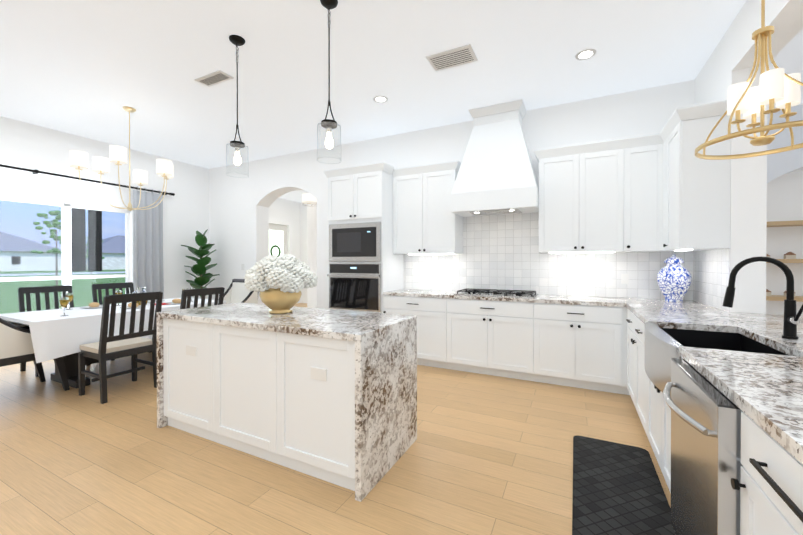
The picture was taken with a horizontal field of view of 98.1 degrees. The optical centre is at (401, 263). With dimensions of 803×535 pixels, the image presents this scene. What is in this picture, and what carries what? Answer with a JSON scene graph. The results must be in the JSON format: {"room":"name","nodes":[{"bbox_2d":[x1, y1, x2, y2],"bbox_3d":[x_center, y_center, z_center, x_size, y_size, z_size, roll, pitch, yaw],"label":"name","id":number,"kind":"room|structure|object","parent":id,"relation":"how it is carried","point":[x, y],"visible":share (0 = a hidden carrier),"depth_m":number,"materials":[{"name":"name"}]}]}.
{"room":"dining room and kitchen","nodes":[
{"label":"dining room and kitchen","id":0,"kind":"room"},
{"bbox_2d":[0,116,207,298],"bbox_3d":[-5.810,-0.311,3.607,0.200,3.220,8.160,0,0,27],"label":"wall","id":1,"kind":"structure","parent":0,"point":[22,144],"depth_m":5.57,"materials":[{"name":"white paint"}]},
{"bbox_2d":[0,196,130,312],"bbox_3d":[-5.146,-0.013,4.826,0.160,1.770,2.490,0,0,27],"label":"window","id":2,"kind":"structure","parent":1,"relation":"in","point":[66,277],"depth_m":5.19,"materials":[{"name":"white paint"}]},
{"bbox_2d":[71,208,101,271],"bbox_3d":[-7.576,-0.757,2.933,2.240,1.880,10.600,0,0,27],"label":"screens","id":3,"kind":"object","parent":1,"relation":"attached to","point":[96,216],"depth_m":7.24,"materials":[{"name":"black"}]},
{"bbox_2d":[0,164,174,195],"bbox_3d":[-5.070,-1.265,4.730,0.113,0.055,3.800,0,0,27],"label":"curtain rod","id":4,"kind":"object","parent":1,"relation":"attached to","point":[35,171],"visible":0.96,"depth_m":5.13,"materials":[{"name":"black metal"}]},
{"bbox_2d":[133,186,163,300],"bbox_3d":[-4.383,-0.028,6.041,0.085,2.565,0.474,0,0,27],"label":"panel","id":5,"kind":"object","parent":4,"relation":"hanging from","point":[148,252],"visible":0.73,"depth_m":6.04,"materials":[{"name":"grey fabric"}]},
{"bbox_2d":[0,303,670,534],"bbox_3d":[0.009,1.363,2.958,16.000,0.120,13.000,0,0,27],"label":"floor","id":6,"kind":"structure","parent":0,"point":[484,454],"depth_m":2.22,"materials":[{"name":"brown wood"}]},
{"bbox_2d":[0,318,69,390],"bbox_3d":[-3.846,0.785,3.404,0.620,1.030,0.709,0,0,27],"label":"armchair","id":7,"kind":"object","parent":6,"relation":"on","point":[16,345],"visible":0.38,"depth_m":3.26,"materials":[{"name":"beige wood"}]},
{"bbox_2d":[18,285,90,376],"bbox_3d":[-4.303,0.790,4.325,0.540,1.010,0.504,0,0,27],"label":"dining chair","id":8,"kind":"object","parent":6,"relation":"on","point":[38,290],"visible":0.42,"depth_m":4.35,"materials":[{"name":"black wood"}]},
{"bbox_2d":[0,298,225,387],"bbox_3d":[-3.384,0.912,4.309,1.088,0.766,2.033,0,0,27],"label":"dining table","id":9,"kind":"object","parent":6,"relation":"on","point":[54,333],"visible":0.46,"depth_m":3.55,"materials":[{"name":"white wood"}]},
{"bbox_2d":[59,293,73,315],"label":"glasses","id":10,"kind":"object","parent":9,"relation":"on","point":[66,300],"depth_m":3.56,"materials":[{"name":"clear glass"}]},
{"bbox_2d":[80,302,102,308],"label":"plate of food","id":11,"kind":"object","parent":9,"relation":"on","point":[92,305],"depth_m":4.16,"materials":[{"name":"white ceramic"}]},
{"bbox_2d":[126,301,140,308],"label":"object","id":12,"kind":"object","parent":9,"relation":"on","point":[138,305],"depth_m":4.16,"materials":[{"name":"clear glass"}]},
{"bbox_2d":[132,287,145,292],"label":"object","id":13,"kind":"object","parent":9,"relation":"on","point":[139,289],"depth_m":4.41,"materials":[{"name":"clear glass"}]},
{"bbox_2d":[162,299,180,304],"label":"plate","id":14,"kind":"object","parent":9,"relation":"on","point":[175,301],"depth_m":4.56,"materials":[{"name":"white ceramic"}]},
{"bbox_2d":[78,291,162,403],"bbox_3d":[-2.849,0.794,3.544,0.540,1.010,0.504,0,0,27],"label":"dining chair","id":15,"kind":"object","parent":6,"relation":"on","point":[112,346],"visible":0.98,"depth_m":3.43,"materials":[{"name":"black wood"}]},
{"bbox_2d":[91,282,151,360],"bbox_3d":[-3.981,0.786,4.970,0.540,1.010,0.504,0,0,27],"label":"dining chair","id":16,"kind":"object","parent":6,"relation":"on","point":[112,286],"visible":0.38,"depth_m":5.00,"materials":[{"name":"black wood"}]},
{"bbox_2d":[181,229,219,297],"bbox_3d":[-3.786,0.309,6.623,0.599,1.942,0.632,0,0,27],"label":"fiddle leaf fig","id":17,"kind":"object","parent":6,"relation":"on","point":[199,268],"visible":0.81,"depth_m":6.56,"materials":[{"name":"green plant"}]},
{"bbox_2d":[180,287,224,308],"bbox_3d":[-2.523,0.790,4.174,0.540,1.010,0.504,0,0,27],"label":"dining chair","id":18,"kind":"object","parent":6,"relation":"on","point":[203,292],"visible":0.33,"depth_m":4.05,"materials":[{"name":"black wood"}]},
{"bbox_2d":[218,279,258,303],"bbox_3d":[-2.748,0.772,5.583,0.620,1.030,0.709,0,0,27],"label":"end chair","id":19,"kind":"object","parent":6,"relation":"on","point":[236,291],"visible":0.19,"depth_m":5.82,"materials":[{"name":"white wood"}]},
{"bbox_2d":[156,314,416,501],"bbox_3d":[-0.917,0.865,2.680,1.930,0.879,0.760,0,0,27],"label":"kitchen island","id":20,"kind":"object","parent":6,"relation":"on","point":[329,395],"depth_m":2.24,"materials":[{"name":"white paint"}]},
{"bbox_2d":[160,302,411,337],"bbox_3d":[-0.917,0.404,2.677,1.850,0.040,0.760,0,0,27],"label":"island countertop","id":21,"kind":"structure","parent":20,"relation":"on","point":[305,320],"depth_m":2.46,"materials":[{"name":"white stone"}]},
{"bbox_2d":[244,254,317,313],"bbox_3d":[-0.962,0.154,2.755,0.534,0.457,0.554,0,0,27],"label":"flower bowl","id":22,"kind":"object","parent":21,"relation":"on","point":[279,283],"visible":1,"depth_m":2.60,"materials":[{"name":"gold metal"}]},
{"bbox_2d":[306,191,316,307],"bbox_3d":[-2.275,-0.343,8.895,0.340,3.218,0.340,0,0,27],"label":"column","id":23,"kind":"structure","parent":6,"relation":"on","point":[312,247],"depth_m":8.79,"materials":[{"name":"white paint"}]},
{"bbox_2d":[324,162,403,312],"bbox_3d":[-0.521,-0.020,5.035,0.988,2.620,0.698,0,0,27],"label":"tall cabinet","id":24,"kind":"object","parent":6,"relation":"on","point":[366,267],"visible":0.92,"depth_m":4.74,"materials":[{"name":"white paint"}]},
{"bbox_2d":[383,296,450,368],"bbox_3d":[0.318,0.853,4.658,0.937,0.880,0.633,0,0,27],"label":"base cabinet","id":25,"kind":"object","parent":6,"relation":"on","point":[433,313],"depth_m":4.30,"materials":[{"name":"white paint"}]},
{"bbox_2d":[451,296,542,381],"bbox_3d":[1.125,0.855,4.255,1.105,0.880,0.633,0,0,27],"label":"base cabinet","id":26,"kind":"object","parent":6,"relation":"on","point":[500,338],"depth_m":3.94,"materials":[{"name":"white paint"}]},
{"bbox_2d":[383,289,710,307],"bbox_3d":[1.400,0.396,4.107,3.362,0.040,0.630,0,0,27],"label":"countertop","id":27,"kind":"structure","parent":26,"relation":"on","point":[402,292],"depth_m":3.91,"materials":[{"name":"white stone"}]},
{"bbox_2d":[656,254,691,301],"bbox_3d":[2.750,0.139,3.516,0.284,0.478,0.284,0,0,27],"label":"ginger jar","id":28,"kind":"object","parent":27,"relation":"on","point":[674,278],"visible":1,"depth_m":3.44,"materials":[{"name":"ceramic"}]},
{"bbox_2d":[539,300,614,391],"bbox_3d":[1.899,0.857,3.868,0.867,0.880,0.633,0,0,27],"label":"base cabinet","id":29,"kind":"object","parent":6,"relation":"on","point":[575,339],"depth_m":3.58,"materials":[{"name":"white paint"}]},
{"bbox_2d":[611,304,626,394],"bbox_3d":[2.565,0.859,3.513,0.761,0.880,0.673,0,0,27],"label":"base cabinet","id":30,"kind":"object","parent":6,"relation":"on","point":[619,325],"depth_m":3.41,"materials":[{"name":"white paint"}]},
{"bbox_2d":[572,435,674,534],"bbox_3d":[1.165,1.302,1.844,0.465,0.013,1.540,0,0,27],"label":"floor mat","id":31,"kind":"object","parent":6,"relation":"on","point":[618,489],"visible":0.85,"depth_m":1.97,"materials":[{"name":"black rubber"}]},
{"bbox_2d":[627,308,630,395],"bbox_3d":[2.331,0.863,2.964,0.633,0.880,0.640,0,0,27],"label":"base cabinet","id":32,"kind":"object","parent":6,"relation":"on","point":[628,309],"depth_m":3.26,"materials":[{"name":"white paint"}]},
{"bbox_2d":[647,360,658,453],"bbox_3d":[1.881,0.988,2.063,0.633,0.640,0.565,0,0,27],"label":"base cabinet","id":33,"kind":"object","parent":6,"relation":"on","point":[651,369],"depth_m":2.28,"materials":[{"name":"white paint"}]},
{"bbox_2d":[655,372,662,473],"bbox_3d":[1.695,0.990,1.692,0.633,0.640,0.505,0,0,27],"label":"base cabinet","id":34,"kind":"object","parent":6,"relation":"on","point":[658,375],"depth_m":2.03,"materials":[{"name":"white paint"}]},
{"bbox_2d":[631,312,782,434],"bbox_3d":[2.097,0.866,2.496,0.633,0.880,0.645,0,0,27],"label":"base cabinet","id":35,"kind":"object","parent":6,"relation":"on","point":[640,332],"depth_m":2.27,"materials":[{"name":"white paint"}]},
{"bbox_2d":[651,324,678,367],"bbox_3d":[1.518,0.515,1.993,0.004,0.237,0.798,0,0,27],"label":"sink","id":36,"kind":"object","parent":35,"relation":"in","point":[660,339],"depth_m":1.87,"materials":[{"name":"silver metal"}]},
{"bbox_2d":[743,412,802,534],"bbox_3d":[1.158,0.877,0.615,0.633,0.880,0.660,0,0,27],"label":"base cabinet","id":37,"kind":"object","parent":6,"relation":"on","point":[772,473],"depth_m":0.89,"materials":[{"name":"white paint"}]},
{"bbox_2d":[627,304,802,459],"bbox_3d":[1.820,0.417,1.400,1.211,0.050,3.840,0,0,27],"label":"countertop","id":38,"kind":"structure","parent":37,"relation":"on","point":[767,384],"depth_m":1.38,"materials":[{"name":"white stone"}]},
{"bbox_2d":[722,257,802,338],"bbox_3d":[1.906,0.174,1.839,0.300,0.428,0.135,0,0,27],"label":"kitchen faucet","id":39,"kind":"object","parent":38,"relation":"on","point":[792,320],"visible":1,"depth_m":1.82,"materials":[{"name":"black metal"}]},
{"bbox_2d":[0,0,802,202],"bbox_3d":[0.009,-1.977,2.938,16.000,0.120,13.000,0,0,27],"label":"ceiling","id":40,"kind":"structure","parent":0,"point":[89,69],"depth_m":3.32,"materials":[{"name":"white paint"}]},
{"bbox_2d":[69,106,173,210],"bbox_3d":[-3.359,-1.290,4.272,0.978,1.269,1.014,0,0,27],"label":"chandelier","id":41,"kind":"object","parent":40,"relation":"hanging from","point":[78,160],"visible":1,"depth_m":4.25,"materials":[{"name":"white fabric"}]},
{"bbox_2d":[194,70,233,86],"bbox_3d":[-1.938,-1.913,3.600,0.400,0.014,0.160,0,0,27],"label":"ceiling vent","id":42,"kind":"object","parent":40,"relation":"in","point":[214,78],"visible":1,"depth_m":3.58,"materials":[{"name":"white metal"}]},
{"bbox_2d":[226,35,248,177],"bbox_3d":[-1.405,-1.336,2.977,0.178,1.161,0.178,0,0,27],"label":"pendant light","id":43,"kind":"object","parent":40,"relation":"hanging from","point":[237,40],"visible":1,"depth_m":2.97,"materials":[{"name":"black metal"}]},
{"bbox_2d":[302,193,316,205],"bbox_3d":[-2.096,-1.650,8.015,0.380,0.593,0.380,0,0,27],"label":"drum pendant light","id":44,"kind":"object","parent":40,"relation":"hanging from","point":[308,198],"visible":0.77,"depth_m":7.85,"materials":[{"name":"white fabric"}]},
{"bbox_2d":[317,0,341,163],"bbox_3d":[-0.528,-1.333,2.539,0.178,1.161,0.178,0,0,27],"label":"pendant light","id":45,"kind":"object","parent":40,"relation":"hanging from","point":[329,125],"visible":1,"depth_m":2.53,"materials":[{"name":"black metal"}]},
{"bbox_2d":[373,96,387,102],"bbox_3d":[-0.242,-1.921,4.063,0.176,0.004,0.176,0,0,27],"label":"recessed light","id":46,"kind":"object","parent":40,"relation":"in","point":[380,99],"visible":1,"depth_m":4.06,"materials":[{"name":"white metal"}]},
{"bbox_2d":[426,44,477,71],"bbox_3d":[0.471,-1.911,3.244,0.420,0.014,0.270,0,0,27],"label":"ceiling vent","id":47,"kind":"object","parent":40,"relation":"in","point":[453,57],"visible":0.98,"depth_m":3.23,"materials":[{"name":"white metal"}]},
{"bbox_2d":[575,49,596,59],"bbox_3d":[1.687,-1.916,3.188,0.176,0.004,0.176,0,0,27],"label":"recessed light","id":48,"kind":"object","parent":40,"relation":"in","point":[585,54],"visible":1,"depth_m":3.18,"materials":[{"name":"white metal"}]},
{"bbox_2d":[695,0,802,159],"bbox_3d":[2.053,-1.294,1.977,0.588,1.234,0.588,0,0,27],"label":"ring chandelier","id":49,"kind":"object","parent":40,"relation":"hanging from","point":[780,87],"visible":1,"depth_m":1.96,"materials":[{"name":"gold metal"}]},
{"bbox_2d":[208,80,691,308],"bbox_3d":[-1.003,-0.324,5.834,9.210,3.220,0.300,0,0,27],"label":"wall","id":50,"kind":"structure","parent":0,"point":[232,212],"depth_m":5.78,"materials":[{"name":"white paint"}]},
{"bbox_2d":[269,217,292,256],"bbox_3d":[-3.732,-0.041,10.334,0.150,2.600,1.250,0,0,27],"label":"door frame","id":51,"kind":"structure","parent":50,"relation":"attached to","point":[277,240],"depth_m":10.46,"materials":[{"name":"white paint"}]},
{"bbox_2d":[296,299,306,303],"bbox_3d":[0.411,1.240,2.645,14.200,0.130,12.000,0,0,27],"label":"baseboard","id":52,"kind":"structure","parent":50,"relation":"attached to","point":[302,301],"depth_m":11.10,"materials":[{"name":"white paint"}]},
{"bbox_2d":[393,160,462,254],"bbox_3d":[0.358,-0.714,4.788,0.896,1.152,0.348,0,0,27],"label":"upper cabinet","id":53,"kind":"object","parent":50,"relation":"attached to","point":[424,223],"depth_m":4.62,"materials":[{"name":"white paint"}]},
{"bbox_2d":[451,99,538,216],"bbox_3d":[1.164,-1.275,4.282,0.986,1.296,0.528,0,0,27],"label":"range hood","id":54,"kind":"object","parent":50,"relation":"attached to","point":[496,175],"visible":0.98,"depth_m":4.13,"materials":[{"name":"white paint"}]},
{"bbox_2d":[404,213,691,299],"bbox_3d":[1.545,-0.146,4.391,3.380,1.039,0.008,0,0,27],"label":"tile backsplash","id":55,"kind":"structure","parent":50,"relation":"attached to","point":[501,252],"depth_m":4.38,"materials":[{"name":"white tile"}]},
{"bbox_2d":[537,137,632,252],"bbox_3d":[2.046,-0.709,3.945,0.888,1.152,0.348,0,0,27],"label":"upper cabinet","id":56,"kind":"object","parent":50,"relation":"attached to","point":[586,190],"depth_m":3.77,"materials":[{"name":"white paint"}]},
{"bbox_2d":[621,274,628,283],"bbox_3d":[2.507,0.167,3.904,0.070,0.114,0.005,0,0,27],"label":"wall outlet plate","id":57,"kind":"object","parent":50,"relation":"attached to","point":[624,278],"depth_m":3.90,"materials":[{"name":"white plastic"}]},
{"bbox_2d":[633,136,656,251],"bbox_3d":[2.518,-0.708,3.709,0.408,1.152,0.348,0,0,27],"label":"upper cabinet","id":58,"kind":"object","parent":50,"relation":"attached to","point":[644,147],"depth_m":3.54,"materials":[{"name":"white paint"}]},
{"bbox_2d":[692,0,802,314],"bbox_3d":[1.745,-0.294,0.773,0.210,3.220,9.840,0,0,27],"label":"wall","id":59,"kind":"structure","parent":0,"point":[764,189],"depth_m":2.76,"materials":[{"name":"white paint"}]},
{"bbox_2d":[657,128,664,251],"bbox_3d":[2.692,-0.705,3.322,0.370,1.152,0.230,0,0,27],"label":"upper cabinet","id":60,"kind":"object","parent":59,"relation":"attached to","point":[660,136],"depth_m":3.48,"materials":[{"name":"white paint"}]},
{"bbox_2d":[665,100,730,251],"bbox_3d":[2.584,-0.704,3.058,0.328,1.152,0.457,0,0,27],"label":"upper cabinet","id":61,"kind":"object","parent":59,"relation":"attached to","point":[666,189],"depth_m":2.87,"materials":[{"name":"white paint"}]},
{"bbox_2d":[692,248,730,311],"bbox_3d":[2.834,0.126,3.201,0.008,0.509,0.930,0,0,27],"label":"tile backsplash","id":62,"kind":"structure","parent":59,"relation":"attached to","point":[710,268],"depth_m":3.15,"materials":[{"name":"white tile"}]},
{"bbox_2d":[766,220,802,301],"bbox_3d":[5.142,-0.035,4.253,1.276,0.990,0.278,0,0,27],"label":"shelves","id":63,"kind":"object","parent":59,"relation":"attached to","point":[789,257],"visible":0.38,"depth_m":4.33,"materials":[{"name":"brown wood"}]},
{"label":"outside","id":64,"kind":"structure","parent":0,"visible":0},
{"bbox_2d":[0,269,124,313],"bbox_3d":[-63.491,1.299,37.237,132.950,0.200,170.000,0,0,27],"label":"ground","id":65,"kind":"structure","parent":64,"point":[9,297],"depth_m":21.16,"materials":[{"name":"green plant"}]},
{"bbox_2d":[0,232,61,270],"bbox_3d":[-70.544,-2.570,55.491,17.000,7.480,21.400,0,0,27],"label":"house","id":66,"kind":"structure","parent":65,"relation":"on","point":[48,261],"depth_m":57.16,"materials":[{"name":"stone"}]},
{"bbox_2d":[31,210,104,285],"bbox_3d":[-29.505,-0.787,24.801,26.757,4.279,43.662,0,0,27],"label":"trees","id":67,"kind":"object","parent":65,"relation":"on","point":[55,224],"depth_m":18.52,"materials":[{"name":"green plant"}]},
{"bbox_2d":[86,235,124,269],"bbox_3d":[-59.957,-2.546,76.695,17.000,7.180,21.200,0,0,27],"label":"house","id":68,"kind":"structure","parent":65,"relation":"on","point":[118,259],"depth_m":68.20,"materials":[{"name":"stone"}]}
]}

